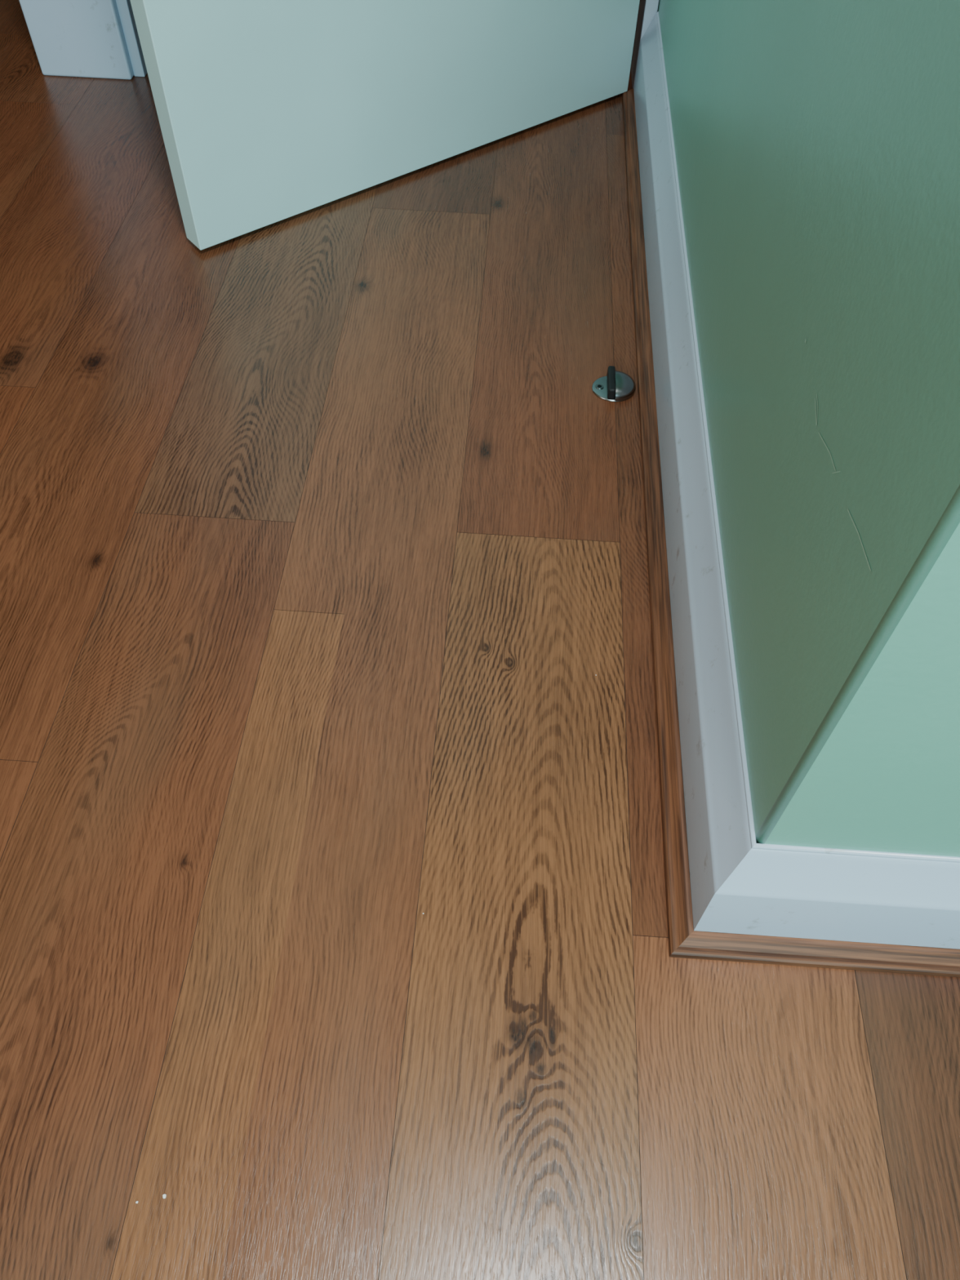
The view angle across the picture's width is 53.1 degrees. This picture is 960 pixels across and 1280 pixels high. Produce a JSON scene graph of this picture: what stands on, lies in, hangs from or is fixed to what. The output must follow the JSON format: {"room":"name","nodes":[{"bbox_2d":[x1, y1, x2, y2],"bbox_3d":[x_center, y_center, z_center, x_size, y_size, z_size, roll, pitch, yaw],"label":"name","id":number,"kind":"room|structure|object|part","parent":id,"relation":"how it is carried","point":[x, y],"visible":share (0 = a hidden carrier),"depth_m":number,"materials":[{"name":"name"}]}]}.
{"room":"bedroom","nodes":[
{"label":"bedroom","id":0,"kind":"room"},
{"bbox_2d":[18,0,133,79],"bbox_3d":[-0.156,-1.756,0.804,1.209,2.400,0.150,4,53,1],"label":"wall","id":1,"kind":"structure","parent":0,"point":[82,38],"depth_m":1.68,"materials":[{"name":"white paint"}]},
{"bbox_2d":[115,0,658,88],"bbox_3d":[-0.139,-1.651,0.956,0.925,2.030,0.135,4,53,1],"label":"door frame","id":2,"kind":"structure","parent":1,"relation":"attached to","point":[648,9],"depth_m":1.68,"materials":[{"name":"white paint"}]},
{"bbox_2d":[129,0,639,249],"bbox_3d":[-0.062,-1.381,0.781,0.861,1.977,0.042,-32,60,-23],"label":"door","id":3,"kind":"structure","parent":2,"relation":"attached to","point":[269,112],"depth_m":1.40,"materials":[{"name":"paint"}]},
{"bbox_2d":[0,0,959,1279],"bbox_3d":[-0.109,-0.243,1.194,4.979,0.030,7.000,4,53,1],"label":"floor","id":4,"kind":"structure","parent":0,"point":[334,936],"depth_m":0.89,"materials":[{"name":"brown wood"}]},
{"bbox_2d":[591,365,635,401],"bbox_3d":[0.173,-0.331,1.236,0.056,0.020,0.052,4,53,1],"label":"door stop","id":5,"kind":"object","parent":4,"relation":"on","point":[617,385],"visible":1,"depth_m":1.23,"materials":[{"name":"silver metal"}]},
{"bbox_3d":[0.172,-0.326,1.243,0.055,0.003,0.051,6,53,3],"label":"plate","id":6,"kind":"part","parent":5,"relation":"part of","materials":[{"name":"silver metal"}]},
{"bbox_2d":[657,0,959,857],"bbox_3d":[1.325,-1.027,0.301,2.099,2.400,1.530,4,53,1],"label":"wall","id":7,"kind":"structure","parent":0,"point":[817,142],"depth_m":0.63,"materials":[{"name":"green paint"}]},
{"bbox_2d":[622,88,959,977],"bbox_3d":[1.276,-0.295,1.242,2.141,0.014,1.561,4,53,1],"label":"trim","id":8,"kind":"structure","parent":7,"relation":"attached to","point":[684,942],"depth_m":0.90,"materials":[{"name":"brown wood"}]},
{"bbox_2d":[633,13,959,949],"bbox_3d":[1.287,-0.338,1.199,2.122,0.136,1.542,4,53,1],"label":"baseboard","id":9,"kind":"structure","parent":7,"relation":"attached to","point":[736,888],"depth_m":0.83,"materials":[{"name":"white paint"}]},
{"bbox_2d":[656,11,959,862],"bbox_3d":[1.300,-0.387,1.150,2.102,0.003,1.522,4,53,1],"label":"bead","id":10,"kind":"object","parent":9,"relation":"on","point":[747,789],"visible":1,"depth_m":0.83,"materials":[{"name":"white paint"}]}
]}

